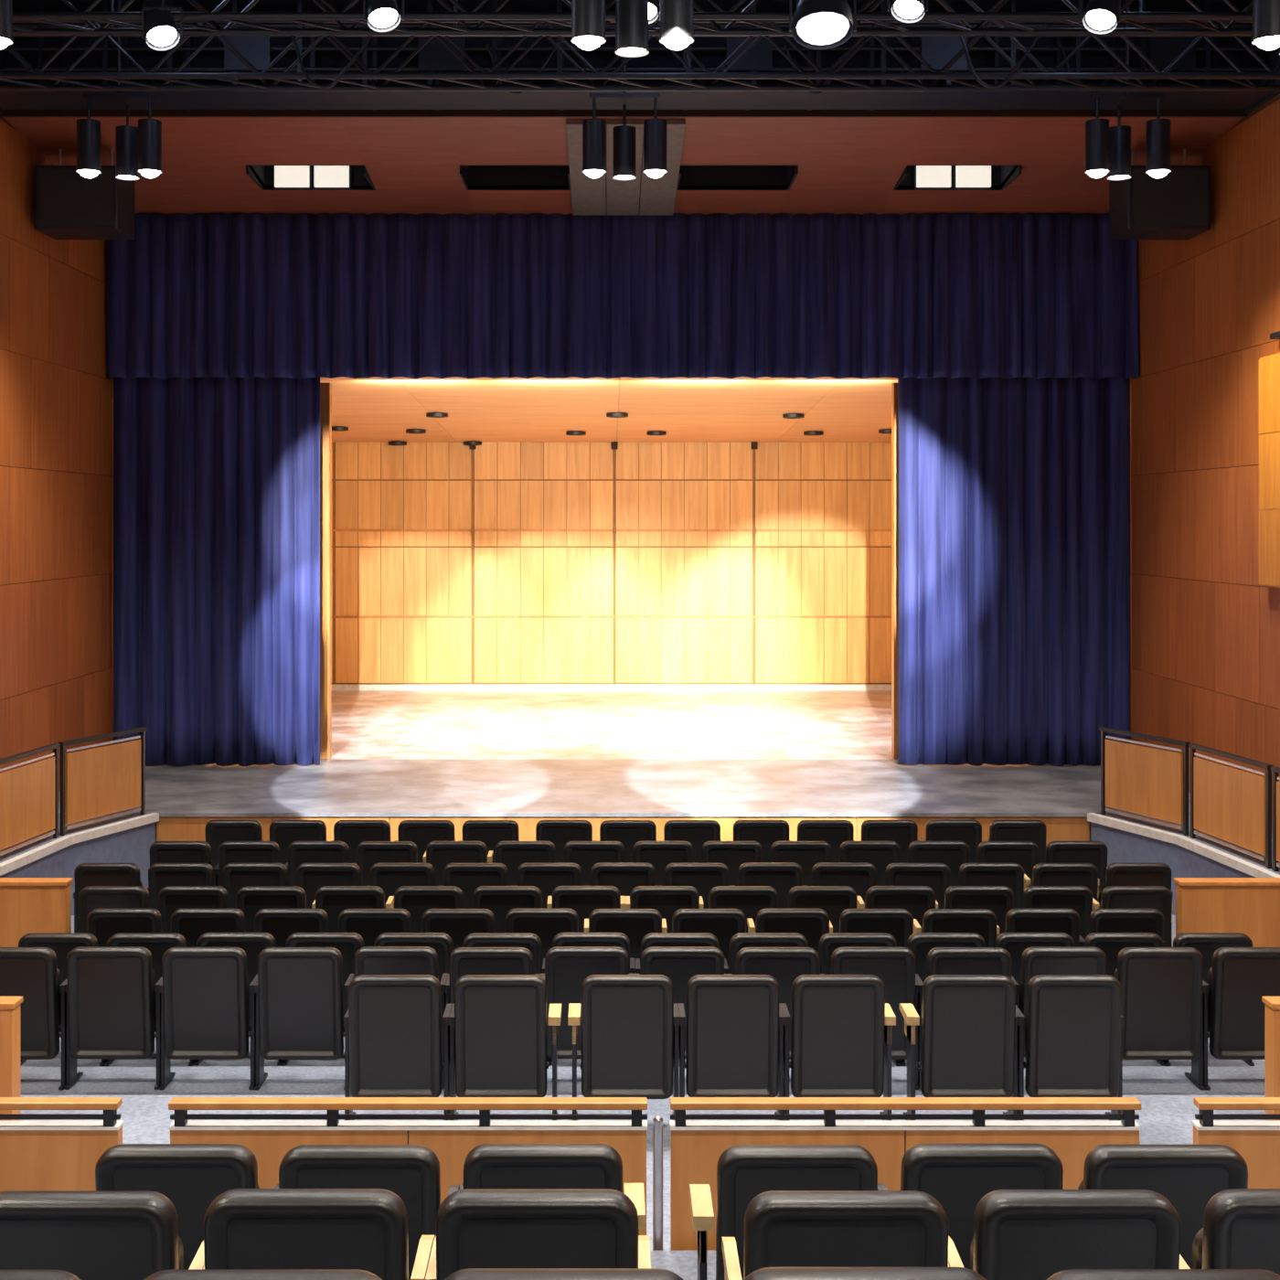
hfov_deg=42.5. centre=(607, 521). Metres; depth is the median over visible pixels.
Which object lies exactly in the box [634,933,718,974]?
seat
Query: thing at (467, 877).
seat
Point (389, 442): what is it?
recessed light
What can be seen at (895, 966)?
seat
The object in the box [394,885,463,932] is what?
seat
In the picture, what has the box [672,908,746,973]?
seat
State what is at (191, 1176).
seat
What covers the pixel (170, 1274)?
seat
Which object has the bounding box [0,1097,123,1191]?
parapet
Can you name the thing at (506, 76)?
lighting truss
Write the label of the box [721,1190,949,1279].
seat
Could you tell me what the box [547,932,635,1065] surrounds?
seat
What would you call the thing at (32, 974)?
seat
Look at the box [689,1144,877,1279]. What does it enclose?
seat
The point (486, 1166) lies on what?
seat
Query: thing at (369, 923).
seat
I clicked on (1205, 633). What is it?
wall
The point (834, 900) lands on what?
seat
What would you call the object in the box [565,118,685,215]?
cluster
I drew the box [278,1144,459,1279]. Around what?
seat
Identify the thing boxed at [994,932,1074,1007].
seat
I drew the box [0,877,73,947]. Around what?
wall
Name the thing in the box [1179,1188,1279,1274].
seat
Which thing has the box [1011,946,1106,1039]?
seat
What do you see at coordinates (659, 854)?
seat
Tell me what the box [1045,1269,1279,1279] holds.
seat
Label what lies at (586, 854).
seat
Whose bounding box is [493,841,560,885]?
seat
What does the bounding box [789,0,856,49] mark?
light
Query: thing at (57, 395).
wall
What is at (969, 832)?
seat
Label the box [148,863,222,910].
seat
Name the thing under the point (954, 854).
seat
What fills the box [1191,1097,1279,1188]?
parapet
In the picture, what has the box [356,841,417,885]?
seat
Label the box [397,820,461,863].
seat
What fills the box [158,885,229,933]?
seat
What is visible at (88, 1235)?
seat
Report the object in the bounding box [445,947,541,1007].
seat
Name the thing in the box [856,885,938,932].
seat
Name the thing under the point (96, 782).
railing
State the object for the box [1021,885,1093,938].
seat
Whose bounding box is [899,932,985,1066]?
seat
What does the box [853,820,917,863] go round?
seat
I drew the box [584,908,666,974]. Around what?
seat
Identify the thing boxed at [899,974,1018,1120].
seat
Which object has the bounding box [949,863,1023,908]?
seat
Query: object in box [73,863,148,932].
seat
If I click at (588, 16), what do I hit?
stage lights
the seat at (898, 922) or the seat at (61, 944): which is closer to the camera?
the seat at (61, 944)
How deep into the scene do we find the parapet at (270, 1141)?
6.30 m
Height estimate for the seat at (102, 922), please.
0.850 m
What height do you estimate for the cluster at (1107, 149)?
3.090 m
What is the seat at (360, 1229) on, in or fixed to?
on the floor at (1166, 1095)
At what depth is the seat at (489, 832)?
14.29 m
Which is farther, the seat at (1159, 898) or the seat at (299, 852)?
the seat at (299, 852)
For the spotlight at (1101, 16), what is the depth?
10.29 m
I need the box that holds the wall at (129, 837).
[0,812,159,915]
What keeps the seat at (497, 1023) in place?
on the floor at (1166, 1095)
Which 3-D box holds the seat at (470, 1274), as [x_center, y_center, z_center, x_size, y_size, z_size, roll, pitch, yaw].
[-0.081,1.815,3.169,0.558,0.850,0.359,0,0,0]
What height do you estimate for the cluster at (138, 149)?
3.090 m
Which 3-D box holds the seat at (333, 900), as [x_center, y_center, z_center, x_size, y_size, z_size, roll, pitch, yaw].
[-1.829,3.025,11.840,0.558,0.850,0.359,0,0,0]
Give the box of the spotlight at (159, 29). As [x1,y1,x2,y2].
[141,0,183,50]
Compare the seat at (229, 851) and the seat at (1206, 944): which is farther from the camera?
the seat at (229, 851)
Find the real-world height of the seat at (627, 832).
0.850 m
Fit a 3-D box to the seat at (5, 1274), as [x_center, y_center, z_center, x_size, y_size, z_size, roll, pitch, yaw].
[-1.200,1.815,3.164,0.558,0.850,0.359,0,0,0]
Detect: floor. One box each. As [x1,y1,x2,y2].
[20,914,1264,1279]
[58,690,1190,844]
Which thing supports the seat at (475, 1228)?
on the floor at (1166, 1095)
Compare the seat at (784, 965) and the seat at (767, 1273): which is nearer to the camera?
the seat at (767, 1273)
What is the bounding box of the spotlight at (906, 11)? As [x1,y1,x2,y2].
[887,0,928,22]
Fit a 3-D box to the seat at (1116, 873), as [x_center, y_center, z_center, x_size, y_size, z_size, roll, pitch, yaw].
[4.041,3.025,12.647,0.558,0.850,0.359,0,0,0]
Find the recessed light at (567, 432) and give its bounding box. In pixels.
[565,431,586,435]
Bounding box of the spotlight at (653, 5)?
[648,0,660,23]
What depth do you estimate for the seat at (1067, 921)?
11.02 m
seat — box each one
[0,947,67,1090]
[0,1191,204,1279]
[0,1269,81,1279]
[18,932,106,1066]
[64,946,162,1089]
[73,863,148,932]
[77,885,150,932]
[86,907,164,946]
[95,1143,278,1269]
[105,933,195,1066]
[143,1269,382,1279]
[148,841,218,885]
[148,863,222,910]
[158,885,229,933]
[159,947,257,1089]
[170,908,245,947]
[193,932,283,1065]
[202,1188,434,1279]
[204,820,269,868]
[216,841,287,885]
[222,863,296,908]
[235,885,306,932]
[254,908,328,947]
[254,947,353,1090]
[269,820,333,864]
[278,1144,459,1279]
[282,932,363,1066]
[286,841,356,885]
[295,863,361,908]
[312,885,394,932]
[333,820,398,863]
[337,908,411,947]
[343,974,452,1120]
[353,946,448,1089]
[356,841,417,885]
[369,863,442,908]
[374,932,452,982]
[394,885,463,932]
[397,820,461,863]
[421,908,495,950]
[422,841,493,885]
[425,1188,650,1279]
[443,863,508,908]
[444,1268,682,1279]
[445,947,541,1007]
[448,974,561,1120]
[458,1143,645,1235]
[462,820,519,863]
[463,933,547,1060]
[472,885,542,933]
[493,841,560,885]
[502,908,578,973]
[517,863,581,908]
[529,820,596,863]
[541,946,633,1058]
[547,885,625,932]
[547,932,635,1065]
[564,841,624,885]
[567,974,679,1120]
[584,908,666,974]
[586,863,659,895]
[596,820,659,863]
[625,885,703,933]
[632,841,693,885]
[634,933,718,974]
[634,946,726,1058]
[663,820,720,863]
[664,863,729,908]
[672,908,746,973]
[677,974,784,1120]
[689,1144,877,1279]
[701,841,762,885]
[708,885,778,932]
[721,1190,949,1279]
[724,932,808,974]
[726,820,789,862]
[726,947,820,1059]
[730,862,802,908]
[744,1267,986,1279]
[746,908,832,952]
[770,841,831,885]
[779,974,895,1120]
[787,885,857,932]
[789,820,853,863]
[802,863,876,908]
[818,932,900,1066]
[820,947,919,1089]
[839,841,900,885]
[839,908,913,947]
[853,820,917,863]
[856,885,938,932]
[877,1143,1063,1269]
[885,863,950,908]
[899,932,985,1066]
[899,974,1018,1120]
[907,841,969,885]
[913,908,999,947]
[915,947,1012,1089]
[917,820,981,863]
[943,885,1014,935]
[948,1189,1180,1279]
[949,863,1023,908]
[976,841,1038,883]
[981,820,1046,863]
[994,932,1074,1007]
[1003,908,1081,946]
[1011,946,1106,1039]
[1015,974,1123,1120]
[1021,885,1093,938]
[1024,863,1099,902]
[1044,841,1107,891]
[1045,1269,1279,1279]
[1077,1144,1247,1269]
[1079,908,1165,947]
[1083,932,1165,1066]
[1092,885,1173,947]
[1098,862,1172,905]
[1113,947,1205,1090]
[1163,932,1254,1066]
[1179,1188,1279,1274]
[1190,947,1279,1089]
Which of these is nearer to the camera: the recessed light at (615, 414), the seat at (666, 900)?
the seat at (666, 900)
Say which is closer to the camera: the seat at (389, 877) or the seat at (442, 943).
the seat at (442, 943)
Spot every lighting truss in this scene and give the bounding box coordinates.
[0,0,1279,91]
[5,0,1243,84]
[12,0,1252,35]
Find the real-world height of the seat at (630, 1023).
0.850 m
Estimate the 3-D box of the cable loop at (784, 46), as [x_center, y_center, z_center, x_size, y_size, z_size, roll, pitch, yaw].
[1.875,-3.962,14.334,0.670,0.490,0.057,0,0,0]
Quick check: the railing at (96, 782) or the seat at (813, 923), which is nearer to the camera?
the seat at (813, 923)
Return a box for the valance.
[106,213,1139,378]
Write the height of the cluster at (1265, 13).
3.090 m
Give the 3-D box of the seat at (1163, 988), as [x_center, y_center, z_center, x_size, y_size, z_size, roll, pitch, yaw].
[3.241,2.925,9.774,0.558,0.850,0.359,0,0,0]
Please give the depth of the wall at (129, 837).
14.59 m
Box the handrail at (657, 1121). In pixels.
[652,1115,663,1250]
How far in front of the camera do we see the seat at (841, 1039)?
8.74 m
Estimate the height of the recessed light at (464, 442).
0.054 m
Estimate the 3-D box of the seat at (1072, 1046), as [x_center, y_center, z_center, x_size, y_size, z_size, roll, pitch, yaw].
[2.481,2.835,8.857,0.558,0.850,0.359,0,0,0]
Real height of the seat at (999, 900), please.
0.850 m
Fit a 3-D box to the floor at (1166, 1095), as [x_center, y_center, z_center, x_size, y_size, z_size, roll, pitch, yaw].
[0.150,2.850,5.750,11.500,1.800,19.500,0,0,0]
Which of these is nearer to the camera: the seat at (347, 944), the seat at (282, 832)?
the seat at (347, 944)
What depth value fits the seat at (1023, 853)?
13.34 m
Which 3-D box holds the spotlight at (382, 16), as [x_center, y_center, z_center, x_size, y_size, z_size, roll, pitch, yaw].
[-1.427,-3.293,10.342,0.219,0.414,0.289,0,0,-40]
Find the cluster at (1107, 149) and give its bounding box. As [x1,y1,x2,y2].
[1084,0,1171,180]
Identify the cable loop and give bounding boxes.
[290,35,372,88]
[485,39,561,94]
[783,38,859,94]
[958,23,1046,88]
[1058,38,1135,94]
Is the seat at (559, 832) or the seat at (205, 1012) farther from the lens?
the seat at (559, 832)
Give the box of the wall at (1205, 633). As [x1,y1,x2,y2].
[1130,94,1279,832]
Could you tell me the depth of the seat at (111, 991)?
9.67 m
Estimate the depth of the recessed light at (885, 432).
24.79 m
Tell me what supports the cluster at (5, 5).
hanging from the ceiling
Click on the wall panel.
(1269, 366)
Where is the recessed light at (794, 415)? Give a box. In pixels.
[782,413,804,418]
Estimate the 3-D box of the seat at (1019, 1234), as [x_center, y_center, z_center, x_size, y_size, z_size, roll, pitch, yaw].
[1.139,2.055,4.122,0.558,0.850,0.359,0,0,0]
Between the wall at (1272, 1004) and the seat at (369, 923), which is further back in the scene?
the seat at (369, 923)
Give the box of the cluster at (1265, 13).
[1251,0,1279,54]
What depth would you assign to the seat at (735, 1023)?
8.74 m
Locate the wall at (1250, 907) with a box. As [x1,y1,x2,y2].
[1173,877,1279,947]
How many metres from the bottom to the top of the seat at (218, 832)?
0.850 m
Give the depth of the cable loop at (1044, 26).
12.17 m
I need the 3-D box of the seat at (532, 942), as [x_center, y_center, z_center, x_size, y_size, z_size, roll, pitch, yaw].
[-0.661,3.025,10.503,0.558,0.850,0.359,0,0,0]
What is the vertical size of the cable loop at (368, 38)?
0.490 m
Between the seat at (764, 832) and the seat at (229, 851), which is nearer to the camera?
the seat at (229, 851)
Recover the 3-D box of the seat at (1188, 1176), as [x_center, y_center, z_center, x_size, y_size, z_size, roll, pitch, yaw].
[1.714,2.345,5.179,0.558,0.850,0.359,0,0,0]
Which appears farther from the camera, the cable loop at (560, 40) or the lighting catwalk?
the lighting catwalk
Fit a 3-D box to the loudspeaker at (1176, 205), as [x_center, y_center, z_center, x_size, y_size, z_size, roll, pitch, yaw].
[5.400,-3.220,16.093,0.800,0.840,0.615,0,0,0]
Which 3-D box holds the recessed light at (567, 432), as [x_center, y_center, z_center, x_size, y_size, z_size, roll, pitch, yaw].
[-0.475,-1.340,25.162,0.299,0.054,0.299,0,0,0]
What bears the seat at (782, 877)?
on the floor at (1166, 1095)
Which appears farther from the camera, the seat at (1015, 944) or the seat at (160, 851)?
the seat at (160, 851)
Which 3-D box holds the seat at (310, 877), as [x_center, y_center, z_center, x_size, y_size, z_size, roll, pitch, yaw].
[-2.118,3.025,12.633,0.558,0.850,0.359,0,0,0]
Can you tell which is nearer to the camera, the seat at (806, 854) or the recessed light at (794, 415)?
the seat at (806, 854)
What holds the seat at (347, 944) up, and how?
on the floor at (1166, 1095)
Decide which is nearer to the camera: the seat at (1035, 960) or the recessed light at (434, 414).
the seat at (1035, 960)
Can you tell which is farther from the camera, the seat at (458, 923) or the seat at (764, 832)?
the seat at (764, 832)
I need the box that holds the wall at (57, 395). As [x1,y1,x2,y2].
[0,117,113,790]
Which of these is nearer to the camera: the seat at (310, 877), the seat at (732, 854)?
the seat at (310, 877)
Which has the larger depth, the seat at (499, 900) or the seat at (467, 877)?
the seat at (467, 877)
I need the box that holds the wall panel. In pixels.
[1258,330,1279,588]
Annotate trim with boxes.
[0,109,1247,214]
[1243,0,1279,113]
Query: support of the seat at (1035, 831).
on the floor at (1166, 1095)
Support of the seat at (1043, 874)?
on the floor at (1166, 1095)
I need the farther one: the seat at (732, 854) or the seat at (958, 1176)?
the seat at (732, 854)
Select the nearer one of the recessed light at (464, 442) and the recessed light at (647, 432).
the recessed light at (647, 432)
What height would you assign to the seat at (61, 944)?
0.850 m
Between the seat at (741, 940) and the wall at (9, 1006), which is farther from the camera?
the seat at (741, 940)
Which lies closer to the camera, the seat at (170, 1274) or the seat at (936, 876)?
the seat at (170, 1274)
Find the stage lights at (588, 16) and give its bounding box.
[571,0,693,57]
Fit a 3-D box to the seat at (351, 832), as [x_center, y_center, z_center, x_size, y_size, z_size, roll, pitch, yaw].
[-2.129,3.025,14.441,0.558,0.850,0.359,0,0,0]
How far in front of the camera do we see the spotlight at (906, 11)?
10.30 m
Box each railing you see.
[0,726,146,855]
[1099,726,1279,871]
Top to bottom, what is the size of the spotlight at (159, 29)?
0.533 m
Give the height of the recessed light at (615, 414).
0.054 m
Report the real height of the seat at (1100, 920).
0.850 m
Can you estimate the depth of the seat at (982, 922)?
11.01 m
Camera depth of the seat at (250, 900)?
11.69 m
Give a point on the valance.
(213, 294)
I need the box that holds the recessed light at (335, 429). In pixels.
[331,426,348,431]
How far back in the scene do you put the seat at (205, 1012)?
9.66 m
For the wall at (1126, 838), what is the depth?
14.43 m
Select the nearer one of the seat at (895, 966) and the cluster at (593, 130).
the seat at (895, 966)
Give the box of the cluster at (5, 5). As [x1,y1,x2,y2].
[0,0,12,49]
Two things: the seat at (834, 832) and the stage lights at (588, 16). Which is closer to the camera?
the stage lights at (588, 16)
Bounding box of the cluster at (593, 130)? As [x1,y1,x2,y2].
[582,56,667,180]
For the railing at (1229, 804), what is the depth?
14.19 m
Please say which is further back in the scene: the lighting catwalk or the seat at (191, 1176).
the lighting catwalk
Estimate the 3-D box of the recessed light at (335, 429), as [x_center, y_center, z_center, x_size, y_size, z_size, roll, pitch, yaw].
[-4.002,-1.372,24.502,0.299,0.054,0.299,0,0,0]
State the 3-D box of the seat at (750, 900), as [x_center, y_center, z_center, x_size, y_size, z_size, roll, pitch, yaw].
[0.970,3.025,11.836,0.558,0.850,0.359,0,0,0]
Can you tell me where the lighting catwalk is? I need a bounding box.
[0,0,1275,110]
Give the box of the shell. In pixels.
[320,376,897,758]
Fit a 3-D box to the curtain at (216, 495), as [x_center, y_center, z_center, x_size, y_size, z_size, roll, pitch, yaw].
[-4.404,-0.304,18.498,2.355,6.092,0.242,0,0,0]
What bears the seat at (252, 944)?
on the floor at (1166, 1095)
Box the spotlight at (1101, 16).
[1078,0,1120,34]
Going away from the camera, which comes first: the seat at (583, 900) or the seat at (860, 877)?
the seat at (583, 900)
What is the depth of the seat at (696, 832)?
14.29 m
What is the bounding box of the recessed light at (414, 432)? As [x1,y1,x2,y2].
[405,429,426,434]
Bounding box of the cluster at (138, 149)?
[75,0,161,180]
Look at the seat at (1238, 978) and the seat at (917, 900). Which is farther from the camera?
the seat at (917, 900)
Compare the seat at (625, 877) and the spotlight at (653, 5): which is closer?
the spotlight at (653, 5)
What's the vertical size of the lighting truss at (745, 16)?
2.775 m
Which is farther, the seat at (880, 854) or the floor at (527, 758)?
the floor at (527, 758)
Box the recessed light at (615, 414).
[606,412,628,417]
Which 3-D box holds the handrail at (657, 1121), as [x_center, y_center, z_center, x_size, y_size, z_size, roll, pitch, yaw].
[0.196,2.772,6.320,0.068,0.975,0.068,0,0,0]
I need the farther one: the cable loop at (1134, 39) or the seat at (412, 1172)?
the cable loop at (1134, 39)
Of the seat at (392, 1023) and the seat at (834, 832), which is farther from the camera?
the seat at (834, 832)
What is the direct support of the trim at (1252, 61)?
attached to the wall at (1205, 633)
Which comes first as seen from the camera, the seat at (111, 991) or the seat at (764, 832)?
the seat at (111, 991)
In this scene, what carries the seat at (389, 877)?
on the floor at (1166, 1095)
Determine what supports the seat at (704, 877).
on the floor at (1166, 1095)
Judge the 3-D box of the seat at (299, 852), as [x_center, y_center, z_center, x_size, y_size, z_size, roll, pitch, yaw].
[-2.346,3.025,13.493,0.558,0.850,0.359,0,0,0]
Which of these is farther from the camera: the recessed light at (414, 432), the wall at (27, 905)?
the recessed light at (414, 432)
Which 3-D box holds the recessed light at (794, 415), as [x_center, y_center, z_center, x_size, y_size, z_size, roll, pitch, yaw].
[2.587,-1.454,22.826,0.299,0.054,0.299,0,0,0]
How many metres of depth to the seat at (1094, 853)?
13.35 m
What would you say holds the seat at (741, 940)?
on the floor at (1166, 1095)
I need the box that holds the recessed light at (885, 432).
[878,429,891,434]
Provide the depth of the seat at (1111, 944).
10.37 m
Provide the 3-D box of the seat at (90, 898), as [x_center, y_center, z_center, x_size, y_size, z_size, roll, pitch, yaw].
[-3.510,3.025,11.843,0.558,0.850,0.359,0,0,0]
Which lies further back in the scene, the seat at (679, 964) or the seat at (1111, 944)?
the seat at (1111, 944)
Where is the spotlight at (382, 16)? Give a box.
[363,0,404,31]
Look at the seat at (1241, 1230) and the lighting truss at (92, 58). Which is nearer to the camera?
the seat at (1241, 1230)
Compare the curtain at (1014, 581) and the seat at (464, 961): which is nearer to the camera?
the seat at (464, 961)
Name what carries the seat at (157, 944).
on the floor at (1166, 1095)
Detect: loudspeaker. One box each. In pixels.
[34,149,135,239]
[1109,149,1210,239]
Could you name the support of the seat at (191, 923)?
on the floor at (1166, 1095)
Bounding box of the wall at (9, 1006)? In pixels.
[0,996,22,1120]
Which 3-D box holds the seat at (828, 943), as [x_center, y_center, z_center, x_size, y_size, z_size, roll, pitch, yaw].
[1.580,3.025,10.505,0.558,0.850,0.359,0,0,0]
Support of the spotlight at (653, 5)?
hanging from the lighting truss at (745, 16)
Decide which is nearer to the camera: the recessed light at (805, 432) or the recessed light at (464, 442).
the recessed light at (805, 432)
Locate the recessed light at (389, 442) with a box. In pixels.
[388,441,406,445]
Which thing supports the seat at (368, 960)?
on the floor at (1166, 1095)
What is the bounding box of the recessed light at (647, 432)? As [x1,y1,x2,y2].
[646,431,666,435]
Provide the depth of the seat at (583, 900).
11.70 m
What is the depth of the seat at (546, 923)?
11.02 m
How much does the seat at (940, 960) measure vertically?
0.850 m
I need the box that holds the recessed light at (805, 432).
[803,431,823,435]
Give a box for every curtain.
[112,376,319,766]
[897,376,1130,766]
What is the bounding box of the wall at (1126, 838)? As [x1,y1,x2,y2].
[1087,812,1279,915]
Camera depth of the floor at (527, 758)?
17.97 m
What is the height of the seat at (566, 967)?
0.850 m
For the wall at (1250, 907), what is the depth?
11.50 m
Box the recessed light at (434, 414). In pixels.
[426,412,447,417]
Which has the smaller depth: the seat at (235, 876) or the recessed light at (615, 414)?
the seat at (235, 876)
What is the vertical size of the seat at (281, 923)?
0.850 m
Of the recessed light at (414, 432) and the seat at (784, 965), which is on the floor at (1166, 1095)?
the seat at (784, 965)
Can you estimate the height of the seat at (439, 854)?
0.850 m
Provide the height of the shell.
4.482 m
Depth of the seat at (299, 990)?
9.65 m
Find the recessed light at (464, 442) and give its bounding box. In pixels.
[463,441,481,445]
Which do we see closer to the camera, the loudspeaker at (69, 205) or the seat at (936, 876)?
the seat at (936, 876)
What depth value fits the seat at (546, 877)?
12.49 m
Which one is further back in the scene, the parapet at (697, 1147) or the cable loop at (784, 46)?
the cable loop at (784, 46)
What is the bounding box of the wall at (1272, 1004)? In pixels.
[1261,996,1279,1120]
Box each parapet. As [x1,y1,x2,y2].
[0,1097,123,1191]
[168,1097,647,1235]
[669,1097,1141,1250]
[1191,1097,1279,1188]

